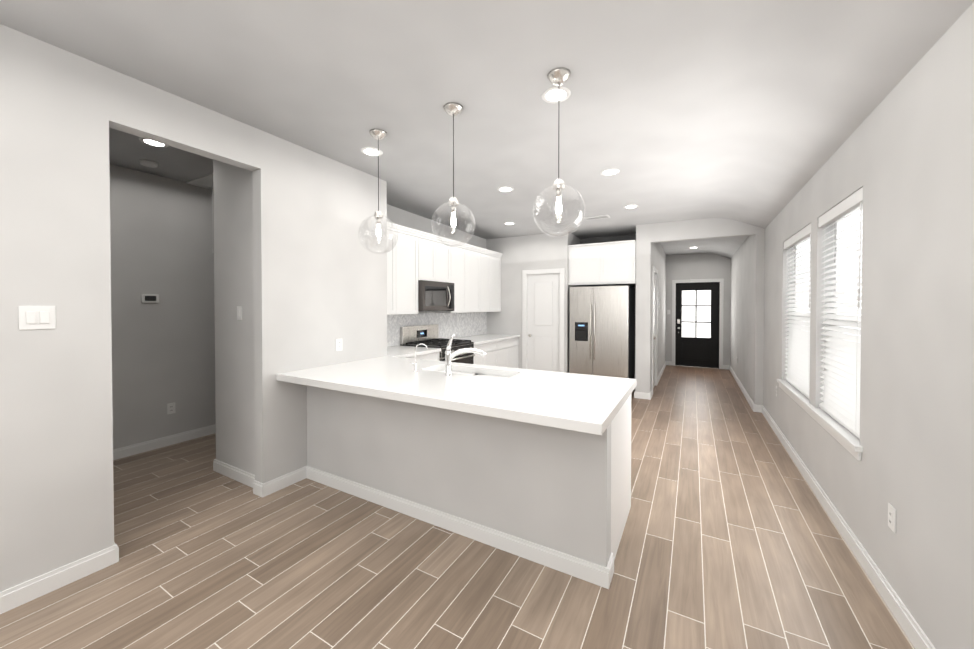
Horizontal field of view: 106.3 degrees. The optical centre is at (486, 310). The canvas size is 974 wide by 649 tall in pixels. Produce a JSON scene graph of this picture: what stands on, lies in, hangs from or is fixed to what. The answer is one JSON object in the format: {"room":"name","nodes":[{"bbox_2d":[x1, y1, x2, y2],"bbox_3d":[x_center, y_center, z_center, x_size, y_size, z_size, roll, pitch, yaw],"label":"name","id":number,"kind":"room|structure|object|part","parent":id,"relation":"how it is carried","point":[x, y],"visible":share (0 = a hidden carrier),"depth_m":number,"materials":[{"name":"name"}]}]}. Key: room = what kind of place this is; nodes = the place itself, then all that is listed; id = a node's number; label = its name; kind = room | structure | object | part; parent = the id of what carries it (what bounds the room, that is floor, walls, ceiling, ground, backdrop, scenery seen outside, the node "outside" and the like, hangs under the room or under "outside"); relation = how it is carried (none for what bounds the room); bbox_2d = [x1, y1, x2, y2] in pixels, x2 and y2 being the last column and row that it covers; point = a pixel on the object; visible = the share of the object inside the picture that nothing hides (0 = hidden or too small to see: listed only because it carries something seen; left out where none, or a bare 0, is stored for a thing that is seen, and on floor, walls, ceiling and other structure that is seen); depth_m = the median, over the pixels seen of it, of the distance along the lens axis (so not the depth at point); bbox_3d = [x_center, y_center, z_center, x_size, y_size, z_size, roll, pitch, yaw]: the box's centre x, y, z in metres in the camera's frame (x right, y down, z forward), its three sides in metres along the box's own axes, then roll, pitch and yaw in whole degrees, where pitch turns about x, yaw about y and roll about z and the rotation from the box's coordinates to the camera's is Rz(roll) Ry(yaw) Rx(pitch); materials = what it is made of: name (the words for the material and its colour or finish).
{"room":"kitchen","nodes":[
{"label":"kitchen","id":0,"kind":"room"},
{"bbox_2d":[109,164,215,448],"bbox_3d":[-4.102,-0.142,3.150,0.120,3.300,8.800,0,1,29],"label":"wall","id":1,"kind":"structure","parent":0,"point":[162,246],"depth_m":3.98,"materials":[{"name":"grey paint"}]},
{"bbox_2d":[141,294,158,302],"bbox_3d":[-3.598,-0.129,3.902,0.020,0.095,0.145,0,1,29],"label":"thermostat","id":2,"kind":"object","parent":1,"relation":"attached to","point":[149,298],"visible":1,"depth_m":3.89,"materials":[{"name":"white plastic"}]},
{"bbox_2d":[113,424,215,459],"bbox_3d":[-4.073,1.456,3.084,0.016,0.105,8.680,0,1,29],"label":"baseboard","id":3,"kind":"structure","parent":1,"relation":"attached to","point":[119,453],"depth_m":4.00,"materials":[{"name":"white"}]},
{"bbox_2d":[167,402,174,414],"bbox_3d":[-3.518,1.092,4.070,0.009,0.120,0.075,0,1,29],"label":"outlet","id":4,"kind":"object","parent":1,"relation":"attached to","point":[170,408],"visible":1,"depth_m":4.07,"materials":[{"name":"white plastic"}]},
{"bbox_2d":[0,24,386,591],"bbox_3d":[-2.842,-0.119,1.252,0.120,3.300,6.730,0,1,29],"label":"wall","id":5,"kind":"structure","parent":0,"point":[56,467],"depth_m":2.12,"materials":[{"name":"grey paint"}]},
{"bbox_2d":[18,306,55,329],"bbox_3d":[-2.381,0.037,1.936,0.012,0.125,0.125,0,1,29],"label":"switch plate","id":6,"kind":"object","parent":5,"relation":"attached to","point":[36,317],"visible":1,"depth_m":1.93,"materials":[{"name":"white plastic"}]},
{"bbox_2d":[0,542,118,613],"bbox_3d":[-3.324,1.490,0.272,0.060,0.105,4.454,0,1,29],"label":"baseboard","id":7,"kind":"structure","parent":5,"relation":"attached to","point":[60,577],"depth_m":2.00,"materials":[{"name":"white wood"}]},
{"bbox_2d":[256,467,303,497],"bbox_3d":[-1.736,1.456,3.115,0.036,0.105,0.371,0,1,29],"label":"baseboard","id":8,"kind":"structure","parent":5,"relation":"attached to","point":[262,489],"depth_m":3.07,"materials":[{"name":"white wood"}]},
{"bbox_2d":[336,338,341,350],"bbox_3d":[-1.452,0.337,3.592,0.009,0.120,0.075,0,1,29],"label":"outlet","id":9,"kind":"object","parent":5,"relation":"attached to","point":[338,344],"visible":1,"depth_m":3.59,"materials":[{"name":"white plastic"}]},
{"bbox_2d":[186,173,213,252],"bbox_3d":[-2.811,-1.069,4.581,0.685,0.799,1.320,0,1,29],"label":"wall","id":10,"kind":"structure","parent":0,"point":[205,181],"depth_m":4.16,"materials":[{"name":"grey paint"}]},
{"bbox_2d":[213,159,254,474],"bbox_3d":[-1.897,-0.150,3.816,0.750,3.300,1.335,0,1,29],"label":"wall","id":11,"kind":"structure","parent":0,"point":[233,290],"depth_m":3.25,"materials":[{"name":"grey paint"}]},
{"bbox_2d":[213,459,231,472],"bbox_3d":[-1.777,1.435,4.829,0.016,0.105,3.216,0,1,29],"label":"baseboard","id":12,"kind":"structure","parent":11,"relation":"attached to","point":[218,466],"depth_m":3.37,"materials":[{"name":"white wood"}]},
{"bbox_2d":[237,306,241,319],"bbox_3d":[-2.171,0.022,3.199,0.075,0.120,0.012,0,1,29],"label":"light switch","id":13,"kind":"object","parent":11,"relation":"attached to","point":[239,312],"visible":1,"depth_m":3.19,"materials":[{"name":"white plastic"}]},
{"bbox_2d":[387,204,485,346],"bbox_3d":[-0.925,-0.178,6.072,0.230,3.300,3.550,0,1,29],"label":"wall","id":14,"kind":"structure","parent":0,"point":[398,216],"depth_m":5.75,"materials":[{"name":"grey paint"}]},
{"bbox_2d":[387,226,398,314],"bbox_3d":[-1.412,-0.495,4.625,0.334,1.100,0.497,0,1,29],"label":"upper cabinet","id":15,"kind":"object","parent":14,"relation":"attached to","point":[392,256],"depth_m":4.67,"materials":[{"name":"white wood"}]},
{"bbox_2d":[399,230,422,313],"bbox_3d":[-1.209,-0.499,4.985,0.334,1.100,0.557,0,1,29],"label":"upper cabinet","id":16,"kind":"object","parent":14,"relation":"attached to","point":[410,245],"depth_m":4.95,"materials":[{"name":"white wood"}]},
{"bbox_2d":[423,234,438,281],"bbox_3d":[-0.990,-0.741,5.370,0.334,0.625,0.446,0,1,29],"label":"upper cabinet","id":17,"kind":"object","parent":14,"relation":"attached to","point":[430,245],"depth_m":5.34,"materials":[{"name":"white wood"}]},
{"bbox_2d":[418,280,453,311],"bbox_3d":[-0.857,-0.207,5.493,0.449,0.437,0.772,0,1,29],"label":"over-the-range microwave","id":18,"kind":"object","parent":17,"relation":"attached to","point":[435,296],"visible":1,"depth_m":5.32,"materials":[{"name":"silver metal"}]},
{"bbox_2d":[387,312,486,346],"bbox_3d":[-0.848,0.267,5.969,0.008,0.451,3.418,0,1,29],"label":"tile backsplash","id":19,"kind":"structure","parent":14,"relation":"attached to","point":[464,324],"depth_m":6.19,"materials":[{"name":"tile"}]},
{"bbox_2d":[439,238,450,281],"bbox_3d":[-0.827,-0.745,5.661,0.334,0.625,0.447,0,1,29],"label":"upper cabinet","id":20,"kind":"object","parent":14,"relation":"attached to","point":[444,251],"depth_m":5.64,"materials":[{"name":"white wood"}]},
{"bbox_2d":[434,242,470,312],"bbox_3d":[-0.602,-0.512,6.063,0.334,1.100,0.583,0,1,29],"label":"upper cabinet","id":21,"kind":"object","parent":14,"relation":"attached to","point":[460,255],"depth_m":6.05,"materials":[{"name":"white wood"}]},
{"bbox_2d":[471,250,482,311],"bbox_3d":[-0.371,-0.517,6.472,0.334,1.100,0.582,0,1,29],"label":"upper cabinet","id":22,"kind":"object","parent":14,"relation":"attached to","point":[472,273],"depth_m":6.48,"materials":[{"name":"white wood"}]},
{"bbox_2d":[483,250,494,311],"bbox_3d":[-0.160,-0.522,6.847,0.334,1.100,0.513,0,1,29],"label":"upper cabinet","id":23,"kind":"object","parent":14,"relation":"attached to","point":[488,259],"depth_m":6.86,"materials":[{"name":"white wood"}]},
{"bbox_2d":[495,254,502,311],"bbox_3d":[0.022,-0.526,7.169,0.334,1.100,0.453,0,1,29],"label":"upper cabinet","id":24,"kind":"object","parent":14,"relation":"attached to","point":[497,256],"depth_m":7.18,"materials":[{"name":"white wood"}]},
{"bbox_2d":[0,365,914,648],"bbox_3d":[0.011,1.545,4.239,7.200,0.100,15.100,0,1,29],"label":"floor","id":25,"kind":"structure","parent":0,"point":[732,537],"depth_m":2.13,"materials":[{"name":"brown tile"}]},
{"bbox_2d":[407,352,438,360],"bbox_3d":[-1.163,1.020,4.697,0.715,0.938,0.876,0,1,29],"label":"base cabinet","id":26,"kind":"object","parent":25,"relation":"on","point":[431,356],"depth_m":4.71,"materials":[{"name":"white wood"}]},
{"bbox_2d":[387,334,519,357],"bbox_3d":[-0.527,0.516,5.790,0.743,0.040,3.420,0,1,29],"label":"countertop","id":27,"kind":"structure","parent":26,"relation":"on","point":[402,351],"depth_m":4.99,"materials":[{"name":"white stone"}]},
{"bbox_2d":[400,324,474,363],"bbox_3d":[-0.705,0.855,5.426,0.775,1.250,0.840,0,1,29],"label":"steel gas range","id":28,"kind":"object","parent":25,"relation":"on","point":[426,335],"visible":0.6,"depth_m":5.39,"materials":[{"name":"grey metal"}]},
{"bbox_2d":[307,386,610,566],"bbox_3d":[-0.455,1.051,2.705,2.623,0.924,0.120,0,1,29],"label":"wall","id":29,"kind":"structure","parent":25,"relation":"on","point":[547,486],"depth_m":2.42,"materials":[{"name":"grey paint"}]},
{"bbox_2d":[304,466,611,588],"bbox_3d":[-0.482,1.461,2.648,2.641,0.105,0.016,0,1,29],"label":"baseboard","id":30,"kind":"structure","parent":29,"relation":"attached to","point":[599,575],"depth_m":2.41,"materials":[{"name":"white wood"}]},
{"bbox_2d":[474,341,498,365],"bbox_3d":[-0.309,1.002,6.213,0.715,0.938,0.908,0,1,29],"label":"base cabinet","id":31,"kind":"object","parent":25,"relation":"on","point":[491,358],"depth_m":6.10,"materials":[{"name":"white"}]},
{"bbox_2d":[499,338,517,367],"bbox_3d":[0.076,0.993,6.896,0.715,0.938,0.908,0,1,29],"label":"base cabinet","id":32,"kind":"object","parent":25,"relation":"on","point":[502,353],"depth_m":6.75,"materials":[{"name":"white wood"}]},
{"bbox_2d":[436,370,630,559],"bbox_3d":[-0.209,1.046,3.142,2.623,0.924,0.878,0,1,29],"label":"base cabinet","id":33,"kind":"object","parent":25,"relation":"on","point":[620,465],"depth_m":2.41,"materials":[{"name":"white wood"}]},
{"bbox_2d":[276,356,636,434],"bbox_3d":[-0.292,0.558,2.958,2.653,0.055,1.281,0,1,29],"label":"countertop","id":34,"kind":"structure","parent":33,"relation":"on","point":[590,404],"depth_m":2.54,"materials":[{"name":"white stone"}]},
{"bbox_2d":[410,343,427,371],"bbox_3d":[-0.586,0.405,3.143,0.158,0.245,0.062,0,1,29],"label":"faucet","id":35,"kind":"object","parent":34,"relation":"on","point":[415,366],"visible":1,"depth_m":3.14,"materials":[{"name":"silver metal"}]},
{"bbox_2d":[444,334,485,375],"bbox_3d":[-0.175,0.359,2.970,0.311,0.341,0.195,0,1,29],"label":"kitchen faucet","id":36,"kind":"object","parent":34,"relation":"on","point":[449,356],"visible":1,"depth_m":2.95,"materials":[{"name":"white metal"}]},
{"bbox_2d":[569,286,634,378],"bbox_3d":[2.094,0.517,6.637,0.993,1.873,0.856,0,1,29],"label":"refrigerator","id":37,"kind":"object","parent":25,"relation":"on","point":[602,331],"visible":0.79,"depth_m":6.30,"materials":[{"name":"silver metal"}]},
{"bbox_2d":[0,0,973,258],"bbox_3d":[-0.080,-1.489,4.082,6.560,0.930,15.000,0,1,29],"label":"ceiling","id":38,"kind":"structure","parent":0,"point":[754,112],"depth_m":2.30,"materials":[{"name":"paint"}]},
{"bbox_2d":[139,160,157,167],"bbox_3d":[-3.328,-1.440,3.593,0.136,0.033,0.136,0,1,29],"label":"smoke detector","id":39,"kind":"object","parent":38,"relation":"attached to","point":[149,163],"visible":0.98,"depth_m":3.56,"materials":[{"name":"white plastic"}]},
{"bbox_2d":[139,137,167,147],"bbox_3d":[-2.875,-1.448,3.154,0.193,0.006,0.193,0,1,23],"label":"recessed light","id":40,"kind":"object","parent":38,"relation":"in","point":[149,142],"depth_m":3.17,"materials":[{"name":"white plastic"}]},
{"bbox_2d":[361,147,382,155],"bbox_3d":[-1.056,-1.451,3.347,0.193,0.006,0.193,0,1,23],"label":"recessed light","id":41,"kind":"object","parent":38,"relation":"in","point":[369,151],"depth_m":3.33,"materials":[{"name":"white plastic"}]},
{"bbox_2d":[358,129,397,253],"bbox_3d":[-0.888,-0.956,2.988,0.316,0.987,0.316,0,1,29],"label":"pendant light","id":42,"kind":"object","parent":38,"relation":"hanging from","point":[378,134],"visible":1,"depth_m":2.98,"materials":[{"name":"clear glass"}]},
{"bbox_3d":[-0.888,-0.618,2.993,0.316,0.312,0.316,0,1,29],"label":"pendant globe glass","id":43,"kind":"part","parent":42,"relation":"part of","materials":[{"name":"clear glass"}]},
{"bbox_2d":[431,102,474,246],"bbox_3d":[-0.240,-0.951,2.612,0.316,0.987,0.316,0,1,29],"label":"pendant light","id":44,"kind":"object","parent":38,"relation":"hanging from","point":[453,109],"visible":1,"depth_m":2.60,"materials":[{"name":"clear glass"}]},
{"bbox_3d":[-0.240,-0.614,2.616,0.316,0.312,0.316,0,1,29],"label":"pendant globe glass","id":45,"kind":"part","parent":44,"relation":"part of","materials":[{"name":"clear glass"}]},
{"bbox_2d":[497,187,513,191],"bbox_3d":[0.221,-1.447,4.372,0.193,0.006,0.193,0,1,-10],"label":"recessed light","id":46,"kind":"object","parent":38,"relation":"in","point":[502,189],"depth_m":4.37,"materials":[{"name":"white plastic"}]},
{"bbox_2d":[541,86,570,102],"bbox_3d":[0.462,-1.440,2.446,0.193,0.006,0.193,0,1,23],"label":"recessed light","id":47,"kind":"object","parent":38,"relation":"in","point":[557,94],"depth_m":2.43,"materials":[{"name":"white plastic"}]},
{"bbox_2d":[533,67,584,236],"bbox_3d":[0.441,-0.947,2.240,0.316,0.987,0.316,0,1,29],"label":"pendant light","id":48,"kind":"object","parent":38,"relation":"hanging from","point":[559,76],"visible":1,"depth_m":2.23,"materials":[{"name":"clear glass"}]},
{"bbox_3d":[0.441,-0.609,2.244,0.316,0.312,0.316,0,1,29],"label":"pendant globe glass","id":49,"kind":"part","parent":48,"relation":"part of","materials":[{"name":"clear glass"}]},
{"bbox_2d":[584,214,609,219],"bbox_3d":[1.688,-1.429,5.612,0.360,0.012,0.180,0,1,29],"label":"ceiling vent","id":50,"kind":"object","parent":38,"relation":"in","point":[597,217],"visible":0.94,"depth_m":5.59,"materials":[{"name":"white plastic"}]},
{"bbox_2d":[600,169,619,175],"bbox_3d":[1.282,-1.439,3.809,0.193,0.006,0.193,0,1,23],"label":"recessed light","id":51,"kind":"object","parent":38,"relation":"in","point":[608,172],"depth_m":3.81,"materials":[{"name":"white plastic"}]},
{"bbox_2d":[624,205,637,208],"bbox_3d":[1.987,-1.431,5.042,0.193,0.006,0.193,0,1,-10],"label":"recessed light","id":52,"kind":"object","parent":38,"relation":"in","point":[628,206],"depth_m":5.02,"materials":[{"name":"white plastic"}]},
{"bbox_2d":[486,231,569,372],"bbox_3d":[0.753,-0.190,7.095,1.690,3.300,0.120,0,1,29],"label":"wall","id":53,"kind":"structure","parent":0,"point":[506,319],"depth_m":7.09,"materials":[{"name":"grey paint"}]},
{"bbox_2d":[522,268,564,371],"bbox_3d":[1.073,0.345,6.905,0.830,2.235,0.128,0,1,29],"label":"door frame","id":54,"kind":"structure","parent":53,"relation":"attached to","point":[560,271],"depth_m":6.88,"materials":[{"name":"white wood"}]},
{"bbox_2d":[527,274,559,371],"bbox_3d":[1.055,0.385,6.872,0.648,2.132,0.113,0,1,29],"label":"pantry door","id":55,"kind":"structure","parent":53,"relation":"in","point":[543,322],"depth_m":6.88,"materials":[{"name":"white paint"}]},
{"bbox_2d":[568,240,635,286],"bbox_3d":[2.116,-0.819,6.618,1.137,0.720,0.630,0,1,29],"label":"upper cabinet","id":56,"kind":"object","parent":53,"relation":"attached to","point":[604,264],"visible":1,"depth_m":6.34,"materials":[{"name":"white wood"}]},
{"bbox_2d":[569,234,579,329],"bbox_3d":[1.644,-0.190,7.075,0.120,3.300,0.720,0,1,29],"label":"wall","id":57,"kind":"structure","parent":0,"point":[574,240],"depth_m":6.88,"materials":[{"name":"grey paint"}]},
{"bbox_2d":[580,234,635,378],"bbox_3d":[2.349,-0.191,7.160,1.265,3.300,0.120,0,1,29],"label":"wall","id":58,"kind":"structure","parent":0,"point":[609,239],"depth_m":6.98,"materials":[{"name":"grey paint"}]},
{"bbox_2d":[635,224,665,392],"bbox_3d":[3.591,-0.199,7.849,0.225,3.300,4.060,0,1,29],"label":"wall","id":59,"kind":"structure","parent":0,"point":[643,333],"depth_m":6.11,"materials":[{"name":"grey paint"}]},
{"bbox_2d":[634,391,639,397],"bbox_3d":[2.609,1.416,6.369,0.016,0.105,0.516,0,1,29],"label":"baseboard","id":60,"kind":"structure","parent":59,"relation":"attached to","point":[636,394],"depth_m":6.13,"materials":[{"name":"white wood"}]},
{"bbox_2d":[648,390,652,399],"bbox_3d":[2.778,1.419,6.179,0.016,0.105,0.349,0,1,29],"label":"baseboard","id":61,"kind":"structure","parent":59,"relation":"attached to","point":[650,394],"depth_m":6.04,"materials":[{"name":"white wood"}]},
{"bbox_2d":[653,274,655,387],"bbox_3d":[3.083,0.379,6.742,0.113,2.147,0.788,0,1,29],"label":"closet door","id":62,"kind":"structure","parent":59,"relation":"in","point":[654,339],"depth_m":6.90,"materials":[{"name":"white paint"}]},
{"bbox_2d":[652,266,657,389],"bbox_3d":[3.051,0.344,6.760,0.128,2.240,0.950,0,1,29],"label":"door frame","id":63,"kind":"structure","parent":59,"relation":"attached to","point":[654,270],"depth_m":7.07,"materials":[{"name":"white wood"}]},
{"bbox_2d":[657,361,667,384],"bbox_3d":[4.013,1.392,8.370,0.016,0.105,2.773,0,1,29],"label":"baseboard","id":64,"kind":"structure","parent":59,"relation":"attached to","point":[666,362],"depth_m":8.18,"materials":[{"name":"white"}]},
{"bbox_2d":[666,254,730,364],"bbox_3d":[5.348,-0.216,9.275,1.885,3.300,0.150,0,1,29],"label":"wall","id":65,"kind":"structure","parent":0,"point":[697,266],"depth_m":9.17,"materials":[{"name":"grey paint"}]},
{"bbox_2d":[676,282,718,367],"bbox_3d":[5.316,0.361,9.251,0.948,2.122,0.125,0,1,29],"label":"front door","id":66,"kind":"structure","parent":65,"relation":"in","point":[697,324],"depth_m":9.26,"materials":[{"name":"black paint"}]},
{"bbox_2d":[672,278,723,368],"bbox_3d":[5.330,0.323,9.276,1.120,2.220,0.158,0,1,29],"label":"door frame","id":67,"kind":"structure","parent":65,"relation":"attached to","point":[721,299],"depth_m":9.13,"materials":[{"name":"white wood"}]},
{"bbox_2d":[651,218,755,242],"bbox_3d":[3.337,-1.474,5.715,1.410,0.700,0.120,0,1,29],"label":"wall","id":68,"kind":"structure","parent":0,"point":[697,229],"depth_m":5.68,"materials":[{"name":"grey paint"}]},
{"bbox_2d":[730,226,764,404],"bbox_3d":[5.027,-0.190,7.040,0.250,3.300,4.060,0,1,29],"label":"wall","id":69,"kind":"structure","parent":0,"point":[747,312],"depth_m":5.92,"materials":[{"name":"grey paint"}]},
{"bbox_2d":[728,365,759,411],"bbox_3d":[4.905,1.407,7.119,0.060,0.105,4.076,0,1,29],"label":"baseboard","id":70,"kind":"structure","parent":69,"relation":"attached to","point":[756,408],"depth_m":6.15,"materials":[{"name":"white"}]},
{"bbox_2d":[763,2,973,648],"bbox_3d":[1.566,-0.114,0.784,0.160,3.300,10.240,0,1,29],"label":"wall","id":71,"kind":"structure","parent":0,"point":[916,467],"depth_m":1.72,"materials":[{"name":"grey paint"}]},
{"bbox_2d":[777,204,862,460],"bbox_3d":[2.905,0.065,3.200,0.195,1.675,2.380,0,1,29],"label":"window","id":72,"kind":"structure","parent":71,"relation":"in","point":[816,303],"depth_m":3.03,"materials":[{"name":"white paint"}]},
{"bbox_2d":[784,224,810,397],"bbox_3d":[3.151,0.008,3.686,0.074,1.570,1.138,0,1,29],"label":"window blind","id":73,"kind":"object","parent":72,"relation":"attached to","point":[797,377],"visible":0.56,"depth_m":3.69,"materials":[{"name":"white plastic"}]},
{"bbox_3d":[3.234,0.017,3.640,0.055,1.590,1.150,0,1,29],"label":"vinyl window frame","id":74,"kind":"part","parent":72,"relation":"part of","materials":[{"name":"white plastic"}]},
{"bbox_2d":[818,187,862,438],"bbox_3d":[2.553,0.021,2.623,0.074,1.570,0.918,0,1,29],"label":"window blind","id":75,"kind":"object","parent":72,"relation":"attached to","point":[840,387],"visible":0.79,"depth_m":2.61,"materials":[{"name":"white plastic"}]},
{"bbox_3d":[2.635,0.030,2.577,0.055,1.590,0.930,0,1,29],"label":"vinyl window frame","id":76,"kind":"part","parent":72,"relation":"part of","materials":[{"name":"white plastic"}]},
{"bbox_2d":[760,405,935,648],"bbox_3d":[1.489,1.483,0.847,0.016,0.105,10.240,0,1,29],"label":"baseboard","id":77,"kind":"structure","parent":71,"relation":"attached to","point":[907,622],"depth_m":2.15,"materials":[{"name":"white wood"}]},
{"bbox_2d":[888,503,895,532],"bbox_3d":[2.073,1.063,1.873,0.009,0.120,0.075,0,1,29],"label":"electrical outlet plate","id":78,"kind":"object","parent":71,"relation":"attached to","point":[892,517],"visible":1,"depth_m":1.86,"materials":[{"name":"white plastic"}]},
{"label":"outside","id":79,"kind":"structure","parent":0,"visible":0},
{"bbox_2d":[808,212,861,341],"bbox_3d":[3.329,0.160,2.950,0.010,3.700,5.260,0,1,29],"label":"sky","id":80,"kind":"structure","parent":79,"point":[853,242],"depth_m":3.82,"materials":[{"name":"white"}]}
]}

